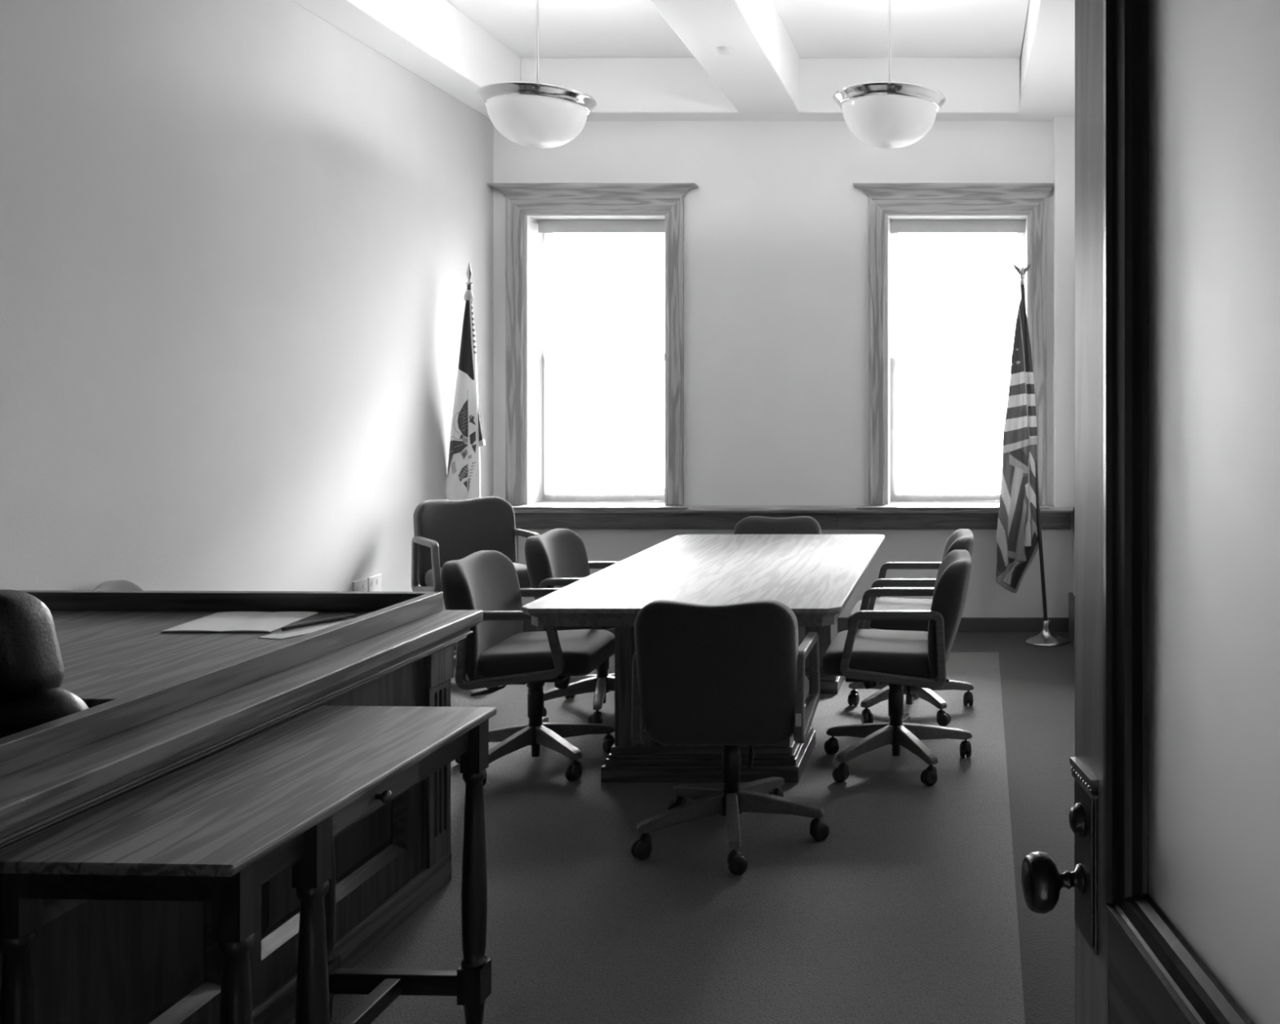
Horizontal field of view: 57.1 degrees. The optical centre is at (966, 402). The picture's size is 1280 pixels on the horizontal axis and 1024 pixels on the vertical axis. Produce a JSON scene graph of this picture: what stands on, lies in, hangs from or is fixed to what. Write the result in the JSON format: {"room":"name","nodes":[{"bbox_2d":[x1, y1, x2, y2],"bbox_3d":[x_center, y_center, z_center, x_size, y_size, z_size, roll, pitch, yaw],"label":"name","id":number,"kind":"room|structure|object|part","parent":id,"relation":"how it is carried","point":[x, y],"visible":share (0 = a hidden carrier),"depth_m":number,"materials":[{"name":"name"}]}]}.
{"room":"courtroom","nodes":[
{"label":"courtroom","id":0,"kind":"room"},
{"bbox_2d":[0,0,493,609],"bbox_3d":[-3.280,-0.405,5.360,0.200,3.890,4.120,0,0,0],"label":"wall","id":1,"kind":"structure","parent":0,"point":[239,239],"depth_m":4.71,"materials":[{"name":"paint"}]},
{"bbox_2d":[352,577,367,591],"bbox_3d":[-3.173,0.993,5.780,0.014,0.125,0.124,0,0,0],"label":"wall outlet","id":2,"kind":"object","parent":1,"relation":"attached to","point":[361,584],"visible":0.51,"depth_m":5.77,"materials":[{"name":"white plastic"}]},
{"bbox_2d":[367,573,381,591],"bbox_3d":[-3.173,0.993,5.920,0.014,0.125,0.124,0,0,0],"label":"wall outlet","id":3,"kind":"object","parent":1,"relation":"attached to","point":[374,583],"visible":0.62,"depth_m":5.92,"materials":[{"name":"white plastic"}]},
{"bbox_2d":[446,0,1030,59],"bbox_3d":[-1.230,-2.325,6.070,4.300,0.150,3.540,0,0,0],"label":"ceiling","id":4,"kind":"structure","parent":0,"point":[568,28],"depth_m":6.61,"materials":[{"name":"white paint"}]},
{"bbox_2d":[475,0,596,148],"bbox_3d":[-2.202,-1.781,5.670,0.576,0.938,0.576,0,0,0],"label":"pendant lamp","id":5,"kind":"object","parent":4,"relation":"hanging from","point":[536,115],"visible":1,"depth_m":5.51,"materials":[{"name":"white glass"}]},
{"bbox_3d":[-2.202,-1.417,5.670,0.486,0.211,0.486,0,0,0],"label":"lamp shade","id":6,"kind":"part","parent":5,"relation":"part of","materials":[{"name":"white glass"}]},
{"bbox_3d":[-2.202,-1.798,5.670,0.012,0.845,0.012,0,0,0],"label":"rod","id":7,"kind":"part","parent":5,"relation":"part of","materials":[{"name":"silver metal"}]},
{"bbox_2d":[291,0,1075,120],"bbox_3d":[-1.230,-2.070,5.864,3.900,0.360,3.128,0,0,0],"label":"ceiling beams","id":8,"kind":"structure","parent":4,"relation":"attached to","point":[763,77],"depth_m":6.78,"materials":[{"name":"white paint"}]},
{"bbox_2d":[715,46,732,53],"bbox_3d":[-1.300,-1.882,5.910,0.090,0.016,0.090,0,0,0],"label":"smoke detector","id":9,"kind":"object","parent":8,"relation":"attached to","point":[722,50],"visible":1,"depth_m":5.89,"materials":[{"name":"white plastic"}]},
{"bbox_2d":[833,0,945,148],"bbox_3d":[-0.394,-1.781,5.670,0.576,0.938,0.576,0,0,0],"label":"pendant lamp","id":10,"kind":"object","parent":4,"relation":"hanging from","point":[889,114],"visible":1,"depth_m":5.50,"materials":[{"name":"white glass"}]},
{"bbox_3d":[-0.394,-1.798,5.670,0.012,0.845,0.012,0,0,0],"label":"rod","id":11,"kind":"part","parent":10,"relation":"part of","materials":[{"name":"silver metal"}]},
{"bbox_3d":[-0.394,-1.417,5.670,0.486,0.211,0.486,0,0,0],"label":"lamp shade","id":12,"kind":"part","parent":10,"relation":"part of","materials":[{"name":"white glass"}]},
{"bbox_2d":[453,631,1075,1023],"bbox_3d":[-1.230,1.600,2.810,4.300,0.120,10.020,0,0,0],"label":"floor","id":13,"kind":"structure","parent":0,"point":[1037,682],"depth_m":4.45,"materials":[{"name":"carpet"}]},
{"bbox_2d":[445,262,485,650],"bbox_3d":[-3.036,0.339,6.800,0.259,2.402,0.259,0,0,26],"label":"flag","id":14,"kind":"object","parent":13,"relation":"on","point":[467,435],"visible":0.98,"depth_m":6.72,"materials":[{"name":"multicoloured fabric"}]},
{"bbox_2d":[289,652,1025,1023],"bbox_3d":[-1.376,1.539,3.695,3.148,0.004,6.190,0,0,0],"label":"carpet","id":15,"kind":"object","parent":13,"relation":"on","point":[906,911],"visible":0.54,"depth_m":3.45,"materials":[{"name":"grey carpet"}]},
{"bbox_2d":[0,589,88,737],"bbox_3d":[-2.195,0.963,2.519,0.640,1.144,0.616,0,0,0],"label":"chair","id":16,"kind":"object","parent":15,"relation":"on","point":[32,670],"visible":0.15,"depth_m":2.30,"materials":[{"name":"black leather"}]},
{"bbox_3d":[-2.195,0.801,2.350,0.600,0.400,0.196,0,0,0],"label":"backrest","id":17,"kind":"part","parent":16,"relation":"part of","materials":[{"name":"black leather"}]},
{"bbox_2d":[93,579,142,590],"bbox_3d":[-2.808,1.093,4.046,0.637,0.885,0.637,0,0,-30],"label":"office chair","id":18,"kind":"object","parent":15,"relation":"on","point":[118,584],"visible":0.02,"depth_m":4.01,"materials":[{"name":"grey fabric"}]},
{"bbox_2d":[0,590,483,1023],"bbox_3d":[-2.404,1.077,2.143,1.600,0.919,2.955,0,0,1],"label":"desk","id":19,"kind":"object","parent":15,"relation":"on","point":[160,704],"visible":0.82,"depth_m":2.69,"materials":[{"name":"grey wood"}]},
{"bbox_3d":[-1.720,1.127,2.193,0.012,0.360,2.160,0,0,1],"label":"raised panel","id":20,"kind":"part","parent":19,"relation":"part of","materials":[{"name":"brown wood"}]},
{"bbox_3d":[-1.756,0.647,2.128,0.038,0.059,2.949,0,0,1],"label":"rail","id":21,"kind":"part","parent":19,"relation":"part of","materials":[{"name":"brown wood"}]},
{"bbox_3d":[-1.716,1.103,2.020,0.031,0.666,2.735,0,0,1],"label":"panel frame","id":22,"kind":"part","parent":19,"relation":"part of","materials":[{"name":"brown wood"}]},
{"bbox_3d":[-1.711,1.127,2.192,0.028,0.420,2.220,0,0,1],"label":"panel moulding","id":23,"kind":"part","parent":19,"relation":"part of","materials":[{"name":"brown wood"}]},
{"bbox_3d":[-2.441,0.647,3.599,1.466,0.059,0.038,0,0,1],"label":"rail","id":24,"kind":"part","parent":19,"relation":"part of","materials":[{"name":"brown wood"}]},
{"bbox_2d":[160,611,317,631],"bbox_3d":[-2.220,0.672,3.385,0.349,0.006,0.290,0,0,0],"label":"paper sheet","id":25,"kind":"object","parent":19,"relation":"on","point":[227,621],"visible":1,"depth_m":3.37,"materials":[{"name":"white paper"}]},
{"bbox_3d":[-2.396,0.743,2.136,1.565,0.056,2.941,0,0,1],"label":"cornice moulding","id":26,"kind":"part","parent":19,"relation":"part of","materials":[{"name":"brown wood"}]},
{"bbox_2d":[0,609,483,830],"bbox_3d":[-2.391,0.696,2.143,1.575,0.038,2.954,0,0,1],"label":"countertop","id":27,"kind":"structure","parent":19,"relation":"on","point":[107,655],"depth_m":2.75,"materials":[{"name":"grey wood"}]},
{"bbox_2d":[257,617,353,639],"bbox_3d":[-1.927,0.675,3.305,0.127,0.002,0.321,0,0,17],"label":"paper sheet","id":28,"kind":"object","parent":19,"relation":"on","point":[304,630],"visible":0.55,"depth_m":3.25,"materials":[{"name":"white paper"}]},
{"bbox_2d":[281,614,355,631],"bbox_3d":[-1.962,0.666,3.350,0.013,0.014,0.230,0,0,25],"label":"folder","id":29,"kind":"object","parent":28,"relation":"on","point":[344,616],"visible":1,"depth_m":3.34,"materials":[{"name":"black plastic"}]},
{"bbox_2d":[0,705,496,1023],"bbox_3d":[-1.410,1.149,2.296,0.456,0.775,0.952,0,0,2],"label":"table","id":30,"kind":"object","parent":15,"relation":"on","point":[216,828],"visible":1,"depth_m":2.07,"materials":[{"name":"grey wood"}]},
{"bbox_3d":[-1.617,1.159,1.882,0.060,0.755,0.060,0,0,2],"label":"leg","id":31,"kind":"part","parent":30,"relation":"part of","materials":[{"name":"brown wood"}]},
{"bbox_3d":[-1.236,1.159,1.869,0.060,0.755,0.060,0,0,2],"label":"leg","id":32,"kind":"part","parent":30,"relation":"part of","materials":[{"name":"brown wood"}]},
{"bbox_3d":[-1.229,1.159,2.075,0.060,0.755,0.060,0,0,2],"label":"leg","id":33,"kind":"part","parent":30,"relation":"part of","materials":[{"name":"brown wood"}]},
{"bbox_3d":[-1.589,1.159,2.723,0.060,0.755,0.060,0,0,2],"label":"leg","id":34,"kind":"part","parent":30,"relation":"part of","materials":[{"name":"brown wood"}]},
{"bbox_3d":[-1.218,0.812,2.270,0.010,0.049,0.330,0,0,2],"label":"drawer","id":35,"kind":"part","parent":30,"relation":"part of","materials":[{"name":"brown wood"}]},
{"bbox_3d":[-1.198,0.810,2.269,0.030,0.028,0.028,0,0,2],"label":"knob","id":36,"kind":"part","parent":30,"relation":"part of","materials":[{"name":"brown metal"}]},
{"bbox_3d":[-1.208,1.159,2.710,0.060,0.755,0.060,0,0,2],"label":"leg","id":37,"kind":"part","parent":30,"relation":"part of","materials":[{"name":"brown wood"}]},
{"bbox_2d":[411,496,539,688],"bbox_3d":[-2.718,1.043,6.117,0.652,0.985,0.652,0,0,-42],"label":"office chair","id":38,"kind":"object","parent":15,"relation":"on","point":[445,531],"visible":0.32,"depth_m":6.24,"materials":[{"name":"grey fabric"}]},
{"bbox_3d":[-2.865,0.801,6.303,0.530,0.501,0.178,0,0,-42],"label":"backrest","id":39,"kind":"part","parent":38,"relation":"part of","materials":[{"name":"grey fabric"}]},
{"bbox_3d":[-2.673,0.964,6.089,0.485,0.117,0.470,0,0,-42],"label":"seat","id":40,"kind":"part","parent":38,"relation":"part of","materials":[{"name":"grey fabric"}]},
{"bbox_2d":[440,550,614,786],"bbox_3d":[-1.848,1.093,4.696,0.646,0.885,0.660,0,0,-2],"label":"office chair","id":41,"kind":"object","parent":15,"relation":"on","point":[497,651],"visible":0.84,"depth_m":4.57,"materials":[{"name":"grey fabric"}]},
{"bbox_3d":[-2.062,0.901,4.682,0.178,0.501,0.530,0,0,-2],"label":"backrest","id":42,"kind":"part","parent":41,"relation":"part of","materials":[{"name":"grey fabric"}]},
{"bbox_3d":[-1.952,1.179,4.597,0.207,0.079,0.029,0,0,-19],"label":"lever","id":43,"kind":"part","parent":41,"relation":"part of","materials":[{"name":"black plastic"}]},
{"bbox_3d":[-2.010,1.411,4.699,0.300,0.084,0.042,0,0,3],"label":"leg","id":44,"kind":"part","parent":41,"relation":"part of","materials":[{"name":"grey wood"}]},
{"bbox_3d":[-1.895,1.411,4.522,0.042,0.084,0.300,0,0,21],"label":"leg","id":45,"kind":"part","parent":41,"relation":"part of","materials":[{"name":"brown wood"}]},
{"bbox_3d":[-1.877,1.411,4.864,0.042,0.084,0.300,0,0,-15],"label":"leg","id":46,"kind":"part","parent":41,"relation":"part of","materials":[{"name":"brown wood"}]},
{"bbox_3d":[-1.775,1.064,4.692,0.470,0.117,0.485,0,0,-2],"label":"seat","id":47,"kind":"part","parent":41,"relation":"part of","materials":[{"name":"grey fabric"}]},
{"bbox_3d":[-1.690,1.411,4.577,0.300,0.084,0.042,0,0,39],"label":"leg","id":48,"kind":"part","parent":41,"relation":"part of","materials":[{"name":"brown wood"}]},
{"bbox_3d":[-1.717,1.182,4.694,0.067,0.074,0.058,0,0,-2],"label":"tilt knob","id":49,"kind":"part","parent":41,"relation":"part of","materials":[{"name":"black plastic"}]},
{"bbox_3d":[-1.679,1.411,4.788,0.300,0.084,0.042,0,0,-33],"label":"leg","id":50,"kind":"part","parent":41,"relation":"part of","materials":[{"name":"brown wood"}]},
{"bbox_2d":[524,528,617,723],"bbox_3d":[-1.815,1.093,5.516,0.652,0.885,0.639,0,0,0],"label":"office chair","id":51,"kind":"object","parent":15,"relation":"on","point":[557,557],"visible":0.35,"depth_m":5.44,"materials":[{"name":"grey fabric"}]},
{"bbox_3d":[-2.052,0.901,5.520,0.178,0.501,0.530,0,0,0],"label":"backrest","id":52,"kind":"part","parent":51,"relation":"part of","materials":[{"name":"grey fabric"}]},
{"bbox_3d":[-1.973,1.411,5.425,0.300,0.084,0.042,0,0,-32],"label":"leg","id":53,"kind":"part","parent":51,"relation":"part of","materials":[{"name":"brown wood"}]},
{"bbox_3d":[-1.958,1.411,5.636,0.300,0.084,0.042,0,0,40],"label":"leg","id":54,"kind":"part","parent":51,"relation":"part of","materials":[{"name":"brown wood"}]},
{"bbox_3d":[-1.765,1.064,5.520,0.470,0.117,0.485,0,0,0],"label":"seat","id":55,"kind":"part","parent":51,"relation":"part of","materials":[{"name":"grey fabric"}]},
{"bbox_3d":[-1.776,1.411,5.345,0.042,0.084,0.300,0,0,-14],"label":"leg","id":56,"kind":"part","parent":51,"relation":"part of","materials":[{"name":"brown wood"}]},
{"bbox_3d":[-1.640,1.411,5.507,0.300,0.084,0.042,0,0,4],"label":"leg","id":57,"kind":"part","parent":51,"relation":"part of","materials":[{"name":"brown wood"}]},
{"bbox_2d":[520,533,884,782],"bbox_3d":[-1.065,1.149,5.228,1.197,0.775,2.304,0,0,0],"label":"conference table","id":58,"kind":"object","parent":15,"relation":"on","point":[815,575],"visible":0.66,"depth_m":4.50,"materials":[{"name":"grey wood"}]},
{"bbox_3d":[-1.065,0.788,5.228,1.181,0.018,2.288,0,0,0],"label":"edge moulding","id":59,"kind":"part","parent":58,"relation":"part of","materials":[{"name":"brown wood"}]},
{"bbox_2d":[631,600,829,875],"bbox_3d":[-0.805,1.093,3.889,0.648,0.885,0.636,0,0,0],"label":"office chair","id":60,"kind":"object","parent":15,"relation":"on","point":[731,676],"visible":1,"depth_m":3.65,"materials":[{"name":"grey fabric"}]},
{"bbox_3d":[-0.983,1.411,3.800,0.300,0.084,0.042,0,0,-32],"label":"leg","id":61,"kind":"part","parent":60,"relation":"part of","materials":[{"name":"black plastic"}]},
{"bbox_3d":[-0.968,1.411,4.011,0.300,0.084,0.042,0,0,40],"label":"leg","id":62,"kind":"part","parent":60,"relation":"part of","materials":[{"name":"black plastic"}]},
{"bbox_3d":[-0.830,0.901,3.663,0.530,0.501,0.178,0,0,0],"label":"backrest","id":63,"kind":"part","parent":60,"relation":"part of","materials":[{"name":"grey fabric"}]},
{"bbox_3d":[-0.786,1.411,3.720,0.042,0.084,0.300,0,0,-14],"label":"leg","id":64,"kind":"part","parent":60,"relation":"part of","materials":[{"name":"black plastic"}]},
{"bbox_3d":[-0.741,1.179,3.770,0.029,0.079,0.207,0,0,-17],"label":"lever","id":65,"kind":"part","parent":60,"relation":"part of","materials":[{"name":"black plastic"}]},
{"bbox_3d":[-0.763,1.411,4.062,0.042,0.084,0.300,0,0,22],"label":"leg","id":66,"kind":"part","parent":60,"relation":"part of","materials":[{"name":"black plastic"}]},
{"bbox_3d":[-0.650,1.411,3.882,0.300,0.084,0.042,0,0,4],"label":"leg","id":67,"kind":"part","parent":60,"relation":"part of","materials":[{"name":"black plastic"}]},
{"bbox_3d":[-0.830,1.064,3.950,0.485,0.117,0.470,0,0,0],"label":"seat","id":68,"kind":"part","parent":60,"relation":"part of","materials":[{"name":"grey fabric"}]},
{"bbox_2d":[733,515,821,533],"bbox_3d":[-1.160,1.121,6.585,0.638,0.830,0.640,0,0,0],"label":"office chair","id":69,"kind":"object","parent":15,"relation":"on","point":[751,524],"visible":0.09,"depth_m":6.79,"materials":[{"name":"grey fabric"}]},
{"bbox_2d":[822,549,972,786],"bbox_3d":[-0.299,1.093,4.715,0.648,0.885,0.632,0,0,0],"label":"office chair","id":70,"kind":"object","parent":15,"relation":"on","point":[896,659],"visible":1,"depth_m":4.47,"materials":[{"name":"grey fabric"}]},
{"bbox_3d":[-0.466,1.411,4.769,0.300,0.084,0.042,0,0,22],"label":"leg","id":71,"kind":"part","parent":70,"relation":"part of","materials":[{"name":"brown wood"}]},
{"bbox_3d":[-0.417,1.411,4.563,0.042,0.084,0.300,0,0,41],"label":"leg","id":72,"kind":"part","parent":70,"relation":"part of","materials":[{"name":"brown wood"}]},
{"bbox_3d":[-0.413,1.182,4.700,0.067,0.074,0.058,0,0,0],"label":"tilt knob","id":73,"kind":"part","parent":70,"relation":"part of","materials":[{"name":"black plastic"}]},
{"bbox_3d":[-0.355,1.064,4.700,0.470,0.117,0.485,0,0,0],"label":"seat","id":74,"kind":"part","parent":70,"relation":"part of","materials":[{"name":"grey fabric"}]},
{"bbox_3d":[-0.286,1.411,4.879,0.042,0.084,0.300,0,0,4],"label":"leg","id":75,"kind":"part","parent":70,"relation":"part of","materials":[{"name":"grey wood"}]},
{"bbox_3d":[-0.206,1.411,4.546,0.042,0.084,0.300,0,0,-32],"label":"leg","id":76,"kind":"part","parent":70,"relation":"part of","materials":[{"name":"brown wood"}]},
{"bbox_3d":[-0.125,1.411,4.742,0.300,0.084,0.042,0,0,-13],"label":"leg","id":77,"kind":"part","parent":70,"relation":"part of","materials":[{"name":"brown wood"}]},
{"bbox_3d":[-0.068,0.901,4.700,0.178,0.501,0.530,0,0,0],"label":"backrest","id":78,"kind":"part","parent":70,"relation":"part of","materials":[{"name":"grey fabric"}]},
{"bbox_2d":[847,528,973,726],"bbox_3d":[-0.281,1.093,5.520,0.638,0.885,0.620,0,0,0],"label":"office chair","id":79,"kind":"object","parent":15,"relation":"on","point":[961,539],"visible":0.42,"depth_m":5.37,"materials":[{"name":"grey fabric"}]},
{"bbox_3d":[-0.453,1.411,5.564,0.300,0.084,0.042,0,0,21],"label":"leg","id":80,"kind":"part","parent":79,"relation":"part of","materials":[{"name":"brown wood"}]},
{"bbox_3d":[-0.398,1.411,5.360,0.042,0.084,0.300,0,0,39],"label":"leg","id":81,"kind":"part","parent":79,"relation":"part of","materials":[{"name":"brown wood"}]},
{"bbox_3d":[-0.340,1.064,5.500,0.470,0.117,0.485,0,0,0],"label":"seat","id":82,"kind":"part","parent":79,"relation":"part of","materials":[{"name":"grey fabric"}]},
{"bbox_3d":[-0.187,1.411,5.349,0.042,0.084,0.300,0,0,-33],"label":"leg","id":83,"kind":"part","parent":79,"relation":"part of","materials":[{"name":"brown wood"}]},
{"bbox_3d":[-0.111,1.411,5.547,0.300,0.084,0.042,0,0,-15],"label":"leg","id":84,"kind":"part","parent":79,"relation":"part of","materials":[{"name":"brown wood"}]},
{"bbox_3d":[-0.053,0.901,5.500,0.178,0.501,0.530,0,0,0],"label":"backrest","id":85,"kind":"part","parent":79,"relation":"part of","materials":[{"name":"grey fabric"}]},
{"bbox_2d":[995,263,1069,646],"bbox_3d":[0.426,0.322,7.100,0.475,2.436,0.292,0,0,0],"label":"striped flag","id":86,"kind":"object","parent":13,"relation":"on","point":[1019,531],"visible":1,"depth_m":7.08,"materials":[{"name":"multicoloured fabric"}]},
{"bbox_2d":[493,120,1073,617],"bbox_3d":[-1.230,-0.405,7.630,4.300,3.890,0.420,0,0,0],"label":"wall","id":87,"kind":"structure","parent":0,"point":[776,220],"depth_m":7.42,"materials":[{"name":"paint"}]},
{"bbox_2d":[486,182,698,505],"bbox_3d":[-2.490,-0.384,7.567,1.378,2.141,0.505,0,0,0],"label":"window","id":88,"kind":"structure","parent":87,"relation":"in","point":[526,203],"depth_m":7.39,"materials":[{"name":"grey wood"}]},
{"bbox_3d":[-3.028,-0.347,7.401,0.108,2.069,0.038,0,0,0],"label":"casing","id":89,"kind":"part","parent":88,"relation":"part of","materials":[{"name":"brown wood"}]},
{"bbox_3d":[-2.490,0.173,7.710,0.924,1.026,0.040,0,0,0],"label":"sash","id":90,"kind":"part","parent":88,"relation":"part of","materials":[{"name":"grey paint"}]},
{"bbox_3d":[-2.490,-1.418,7.367,1.378,0.072,0.105,0,0,0],"label":"cornice","id":91,"kind":"part","parent":88,"relation":"part of","materials":[{"name":"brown wood"}]},
{"bbox_3d":[-2.490,-1.328,7.401,1.184,0.108,0.038,0,0,0],"label":"head casing","id":92,"kind":"part","parent":88,"relation":"part of","materials":[{"name":"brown wood"}]},
{"bbox_2d":[537,219,664,501],"bbox_3d":[-2.481,-0.286,7.608,0.918,1.936,0.066,0,0,0],"label":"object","id":93,"kind":"object","parent":88,"relation":"attached to","point":[604,279],"visible":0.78,"depth_m":7.63,"materials":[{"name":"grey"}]},
{"bbox_3d":[-1.952,-0.347,7.401,0.108,2.069,0.038,0,0,0],"label":"casing","id":94,"kind":"part","parent":88,"relation":"part of","materials":[{"name":"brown wood"}]},
{"bbox_2d":[511,500,1050,507],"bbox_3d":[-1.297,0.705,7.537,3.694,0.036,0.605,0,0,0],"label":"trim","id":95,"kind":"structure","parent":87,"relation":"attached to","point":[544,504],"depth_m":7.39,"materials":[{"name":"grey wood"}]},
{"bbox_2d":[511,505,1072,512],"bbox_3d":[-1.239,0.711,7.335,3.878,0.034,0.169,0,0,0],"label":"trim","id":96,"kind":"structure","parent":87,"relation":"attached to","point":[691,508],"depth_m":7.25,"materials":[{"name":"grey wood"}]},
{"bbox_2d":[514,512,1071,529],"bbox_3d":[-1.237,0.789,7.394,3.882,0.122,0.059,0,0,0],"label":"trim","id":97,"kind":"structure","parent":87,"relation":"attached to","point":[525,521],"depth_m":7.37,"materials":[{"name":"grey wood"}]},
{"bbox_2d":[522,617,1068,631],"bbox_3d":[-1.230,1.492,7.411,3.900,0.095,0.018,0,0,0],"label":"baseboard","id":98,"kind":"structure","parent":87,"relation":"attached to","point":[966,624],"depth_m":7.40,"materials":[{"name":"black wood"}]},
{"bbox_2d":[853,182,1053,505],"bbox_3d":[-0.086,-0.384,7.567,1.333,2.141,0.505,0,0,0],"label":"window","id":99,"kind":"structure","parent":87,"relation":"in","point":[887,202],"depth_m":7.39,"materials":[{"name":"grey wood"}]},
{"bbox_3d":[-0.602,-0.347,7.401,0.108,2.069,0.038,0,0,0],"label":"casing","id":100,"kind":"part","parent":99,"relation":"part of","materials":[{"name":"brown wood"}]},
{"bbox_3d":[-0.086,-1.418,7.367,1.333,0.072,0.105,0,0,0],"label":"cornice","id":101,"kind":"part","parent":99,"relation":"part of","materials":[{"name":"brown wood"}]},
{"bbox_2d":[889,219,1025,501],"bbox_3d":[-0.059,-0.286,7.608,0.944,1.936,0.066,0,0,0],"label":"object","id":102,"kind":"structure","parent":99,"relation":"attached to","point":[956,294],"depth_m":7.63,"materials":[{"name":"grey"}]},
{"bbox_3d":[-0.059,-1.328,7.401,1.194,0.108,0.038,0,0,0],"label":"head casing","id":103,"kind":"part","parent":99,"relation":"part of","materials":[{"name":"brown wood"}]},
{"bbox_3d":[0.484,-0.347,7.401,0.108,2.069,0.038,0,0,0],"label":"casing","id":104,"kind":"part","parent":99,"relation":"part of","materials":[{"name":"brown wood"}]},
{"bbox_2d":[1053,116,1075,506],"bbox_3d":[0.652,-0.598,7.360,0.135,2.584,0.120,0,0,0],"label":"wall","id":105,"kind":"structure","parent":87,"relation":"attached to","point":[1064,127],"depth_m":7.30,"materials":[{"name":"paint"}]},
{"bbox_2d":[1073,506,1075,596],"bbox_3d":[0.820,-0.405,3.920,0.200,3.890,7.000,0,0,0],"label":"wall","id":106,"kind":"structure","parent":0,"point":[1073,507],"depth_m":7.34,"materials":[{"name":"paint"}]},
{"bbox_2d":[1068,591,1075,648],"bbox_3d":[0.689,1.397,6.925,0.027,0.285,0.750,0,0,0],"label":"trim","id":107,"kind":"structure","parent":106,"relation":"attached to","point":[1071,597],"depth_m":7.09,"materials":[{"name":"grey wood"}]},
{"bbox_3d":[-1.230,-0.405,0.350,4.300,3.890,0.140,0,0,0],"label":"wall","id":108,"kind":"structure","parent":0,"visible":0},
{"bbox_2d":[1021,0,1279,1023],"bbox_3d":[0.246,0.424,0.902,0.201,2.208,0.942,0,0,-11],"label":"door","id":109,"kind":"structure","parent":108,"relation":"in","point":[1174,819],"depth_m":1.07,"materials":[{"name":"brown wood"}]},
{"bbox_3d":[0.102,0.565,1.303,0.072,0.068,0.068,0,0,-11],"label":"knob","id":110,"kind":"part","parent":109,"relation":"part of","materials":[{"name":"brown metal"}]},
{"bbox_3d":[0.140,0.537,1.304,0.007,0.195,0.076,0,0,-11],"label":"escutcheon plate","id":111,"kind":"part","parent":109,"relation":"part of","materials":[{"name":"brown metal"}]},
{"bbox_3d":[0.245,0.424,0.908,0.045,2.208,0.670,0,0,-11],"label":"rail","id":112,"kind":"part","parent":109,"relation":"part of","materials":[{"name":"black wood"}]},
{"bbox_3d":[0.245,-0.009,0.908,0.061,1.142,0.670,0,0,-11],"label":"glazing moulding","id":113,"kind":"part","parent":109,"relation":"part of","materials":[{"name":"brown wood"}]},
{"bbox_3d":[0.245,0.001,0.908,0.004,1.062,0.566,0,0,-11],"label":"frosted pane","id":114,"kind":"part","parent":109,"relation":"part of","materials":[{"name":"white glass"}]}
]}

